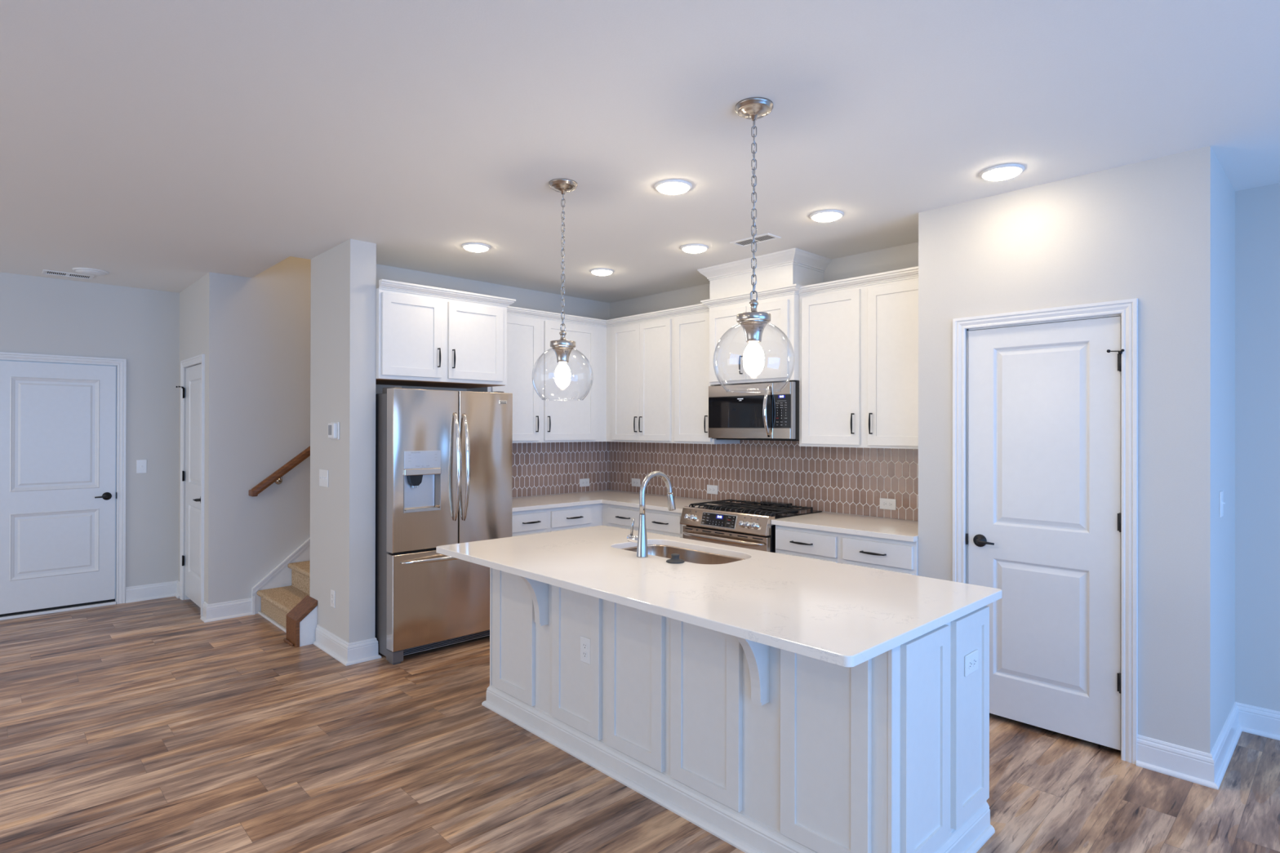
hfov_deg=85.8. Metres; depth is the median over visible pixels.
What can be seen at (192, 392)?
door
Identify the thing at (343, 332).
wall partition
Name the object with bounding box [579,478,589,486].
wall outlet
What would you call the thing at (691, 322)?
upper cabinet
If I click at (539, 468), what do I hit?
backsplash
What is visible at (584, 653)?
receptacle
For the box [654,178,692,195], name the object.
recessed light
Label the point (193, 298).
wall
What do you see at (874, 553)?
base cabinet
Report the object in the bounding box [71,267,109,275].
recessed light
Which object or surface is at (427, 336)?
upper cabinet
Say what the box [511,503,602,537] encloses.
base cabinet
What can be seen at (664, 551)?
sink
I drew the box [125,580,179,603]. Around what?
baseboard
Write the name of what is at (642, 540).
faucet
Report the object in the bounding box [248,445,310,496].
handrail
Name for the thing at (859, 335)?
upper cabinet
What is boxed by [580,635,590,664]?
wall outlet
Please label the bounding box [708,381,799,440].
microwave
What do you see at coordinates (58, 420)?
door
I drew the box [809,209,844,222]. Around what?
recessed light
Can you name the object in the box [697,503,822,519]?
cooktop
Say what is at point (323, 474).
light switch
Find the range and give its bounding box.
[680,499,822,552]
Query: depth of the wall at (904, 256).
4.89 m
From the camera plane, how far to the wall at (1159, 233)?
3.11 m
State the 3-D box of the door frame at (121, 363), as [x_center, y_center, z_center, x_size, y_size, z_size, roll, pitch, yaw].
[-4.832,0.466,5.535,1.128,2.097,0.019,0,0,-44]
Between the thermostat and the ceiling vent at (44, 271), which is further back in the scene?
the ceiling vent at (44, 271)
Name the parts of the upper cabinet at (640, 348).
door, handle, crown molding, handle, door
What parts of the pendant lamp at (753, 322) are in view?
bulb, cord, chain, lamp shade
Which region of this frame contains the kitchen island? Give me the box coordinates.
[481,567,995,852]
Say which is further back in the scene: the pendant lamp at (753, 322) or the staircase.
the staircase
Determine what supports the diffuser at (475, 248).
attached to the recessed light at (471, 246)
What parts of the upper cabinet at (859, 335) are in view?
door, handle, crown molding, handle, door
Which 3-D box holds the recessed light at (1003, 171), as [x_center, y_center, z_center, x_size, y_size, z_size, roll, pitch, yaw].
[1.698,-1.183,3.232,0.188,0.029,0.188,0,0,-44]
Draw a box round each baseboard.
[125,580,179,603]
[200,597,252,622]
[313,624,381,666]
[1136,702,1279,790]
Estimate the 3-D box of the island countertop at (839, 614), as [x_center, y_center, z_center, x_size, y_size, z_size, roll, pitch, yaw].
[0.165,0.636,3.097,1.141,0.030,2.361,0,0,-44]
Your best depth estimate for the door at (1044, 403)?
3.38 m
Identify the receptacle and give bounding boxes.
[582,642,586,649]
[582,651,586,657]
[968,659,972,669]
[973,657,976,666]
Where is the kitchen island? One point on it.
(761, 748)
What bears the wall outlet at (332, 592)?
attached to the wall partition at (343, 332)
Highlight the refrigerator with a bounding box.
[374,386,512,664]
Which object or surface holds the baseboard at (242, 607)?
attached to the wall at (258, 327)
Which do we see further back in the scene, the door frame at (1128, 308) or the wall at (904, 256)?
the wall at (904, 256)
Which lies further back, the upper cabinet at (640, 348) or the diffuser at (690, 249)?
the upper cabinet at (640, 348)
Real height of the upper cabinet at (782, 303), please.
0.642 m
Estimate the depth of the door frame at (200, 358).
5.70 m
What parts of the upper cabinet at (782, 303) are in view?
door, handle, crown molding, door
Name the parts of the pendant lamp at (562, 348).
bulb, lamp shade, cord, chain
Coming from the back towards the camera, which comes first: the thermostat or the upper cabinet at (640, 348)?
the upper cabinet at (640, 348)
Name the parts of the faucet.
lever, spout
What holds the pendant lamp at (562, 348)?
hanging from the ceiling
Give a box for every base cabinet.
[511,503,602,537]
[602,503,686,537]
[775,524,918,575]
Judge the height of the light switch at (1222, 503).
0.117 m
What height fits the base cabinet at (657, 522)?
0.883 m
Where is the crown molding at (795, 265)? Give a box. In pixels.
[697,247,831,298]
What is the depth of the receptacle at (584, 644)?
3.14 m
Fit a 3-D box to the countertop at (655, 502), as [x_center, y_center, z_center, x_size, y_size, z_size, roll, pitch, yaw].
[-0.309,0.626,5.548,1.539,0.030,1.587,0,0,-44]
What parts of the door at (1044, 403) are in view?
latch plate, handle, lever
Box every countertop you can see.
[435,525,1001,666]
[511,489,718,513]
[771,511,918,542]
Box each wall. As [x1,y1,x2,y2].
[0,271,179,603]
[178,275,205,601]
[204,256,311,604]
[375,263,609,497]
[609,242,918,521]
[918,146,1235,753]
[1235,182,1279,711]
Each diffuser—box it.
[75,269,106,275]
[463,244,488,252]
[591,270,612,275]
[657,182,688,195]
[682,245,706,253]
[812,212,840,222]
[982,167,1021,181]
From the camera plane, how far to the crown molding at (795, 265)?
4.87 m
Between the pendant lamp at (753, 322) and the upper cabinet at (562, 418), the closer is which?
the pendant lamp at (753, 322)
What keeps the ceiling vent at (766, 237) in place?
in the ceiling
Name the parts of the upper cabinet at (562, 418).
door, handle, crown molding, door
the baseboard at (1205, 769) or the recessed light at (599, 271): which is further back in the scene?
the recessed light at (599, 271)
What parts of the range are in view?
knob, knob, display glass, handle, oven door, control panel, knob, knob, knob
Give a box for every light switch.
[136,459,146,473]
[319,469,328,487]
[1219,490,1225,517]
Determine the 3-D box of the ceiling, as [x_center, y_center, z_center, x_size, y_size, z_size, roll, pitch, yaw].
[-1.364,-1.332,2.057,8.900,0.250,10.400,0,0,-44]
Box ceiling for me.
[0,0,1279,302]
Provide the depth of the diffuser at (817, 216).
3.86 m
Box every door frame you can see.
[0,351,126,604]
[179,354,204,617]
[952,297,1137,764]
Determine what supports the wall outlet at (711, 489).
attached to the backsplash at (854, 481)
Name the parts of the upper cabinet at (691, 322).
crown molding, door, handle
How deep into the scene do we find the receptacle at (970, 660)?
2.46 m
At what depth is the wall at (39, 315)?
5.97 m
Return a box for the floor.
[0,596,1279,852]
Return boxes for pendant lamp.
[532,178,593,400]
[713,97,795,392]
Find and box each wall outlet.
[330,589,335,608]
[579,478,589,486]
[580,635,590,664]
[631,478,640,486]
[706,484,717,494]
[880,497,896,510]
[964,649,977,676]
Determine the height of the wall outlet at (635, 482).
0.073 m
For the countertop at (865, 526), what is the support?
on the base cabinet at (874, 553)
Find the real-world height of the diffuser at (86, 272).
0.020 m
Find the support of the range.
on the floor
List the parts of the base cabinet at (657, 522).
handle, door, drawer, handle, drawer, door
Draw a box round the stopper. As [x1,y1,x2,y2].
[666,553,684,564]
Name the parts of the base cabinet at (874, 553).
handle, drawer, door, handle, drawer, door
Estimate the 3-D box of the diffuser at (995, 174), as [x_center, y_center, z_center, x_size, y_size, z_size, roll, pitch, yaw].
[1.698,-1.179,3.232,0.158,0.020,0.158,0,0,-44]
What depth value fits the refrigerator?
4.56 m
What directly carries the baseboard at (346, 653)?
attached to the wall partition at (343, 332)
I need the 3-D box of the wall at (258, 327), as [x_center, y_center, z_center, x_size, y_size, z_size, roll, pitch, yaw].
[-1.764,-1.076,6.969,4.515,5.200,0.125,0,0,-44]
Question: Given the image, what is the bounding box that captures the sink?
[620,544,744,564]
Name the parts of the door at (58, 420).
lever, handle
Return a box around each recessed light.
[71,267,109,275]
[461,242,490,252]
[589,267,613,275]
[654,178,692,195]
[680,244,708,253]
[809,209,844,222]
[979,163,1024,181]
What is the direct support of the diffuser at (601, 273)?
attached to the recessed light at (599, 271)
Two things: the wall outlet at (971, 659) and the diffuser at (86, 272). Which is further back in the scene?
the diffuser at (86, 272)
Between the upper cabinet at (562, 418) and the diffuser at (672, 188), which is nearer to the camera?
the diffuser at (672, 188)
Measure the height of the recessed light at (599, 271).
0.029 m
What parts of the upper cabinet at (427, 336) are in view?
door, handle, crown molding, handle, door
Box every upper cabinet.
[375,279,515,388]
[466,306,606,443]
[605,309,674,443]
[670,303,739,444]
[700,284,803,385]
[798,266,918,448]
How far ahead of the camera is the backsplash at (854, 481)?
5.23 m
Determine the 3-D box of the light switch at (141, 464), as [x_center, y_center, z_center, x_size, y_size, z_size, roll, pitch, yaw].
[-4.344,0.349,6.001,0.073,0.117,0.016,0,0,-44]
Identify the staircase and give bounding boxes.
[251,537,317,648]
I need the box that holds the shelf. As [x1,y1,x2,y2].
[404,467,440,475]
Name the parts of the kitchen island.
corner trim, panel, panel, panel, panel, molding, panel, corner trim, panel, panel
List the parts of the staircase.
shoe molding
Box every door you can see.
[0,360,117,620]
[175,362,201,608]
[965,313,1124,751]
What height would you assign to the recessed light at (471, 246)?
0.029 m
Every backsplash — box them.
[511,441,609,497]
[609,440,918,520]
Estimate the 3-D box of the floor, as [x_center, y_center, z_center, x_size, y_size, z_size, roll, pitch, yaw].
[-0.971,1.576,2.430,10.000,0.120,10.400,0,0,-44]
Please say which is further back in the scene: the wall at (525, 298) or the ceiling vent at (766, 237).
the wall at (525, 298)
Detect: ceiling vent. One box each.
[41,269,93,279]
[729,232,781,247]
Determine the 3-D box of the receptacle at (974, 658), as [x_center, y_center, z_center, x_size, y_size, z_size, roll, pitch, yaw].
[1.207,0.849,2.483,0.029,0.034,0.001,0,0,-44]
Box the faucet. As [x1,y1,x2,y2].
[626,471,675,557]
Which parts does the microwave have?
door, door glass, handle, control panel, keypad glass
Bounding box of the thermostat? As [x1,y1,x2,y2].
[328,422,339,439]
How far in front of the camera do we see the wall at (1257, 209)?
3.43 m
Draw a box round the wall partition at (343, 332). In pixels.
[309,239,376,643]
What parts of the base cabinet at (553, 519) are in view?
door, drawer, handle, door, drawer, handle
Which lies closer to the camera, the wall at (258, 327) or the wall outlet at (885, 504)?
the wall outlet at (885, 504)
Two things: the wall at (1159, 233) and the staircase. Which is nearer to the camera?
the wall at (1159, 233)
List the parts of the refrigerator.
dispenser trim, door, dispenser panel, handle, freezer drawer, handle, handle, door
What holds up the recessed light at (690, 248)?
in the ceiling

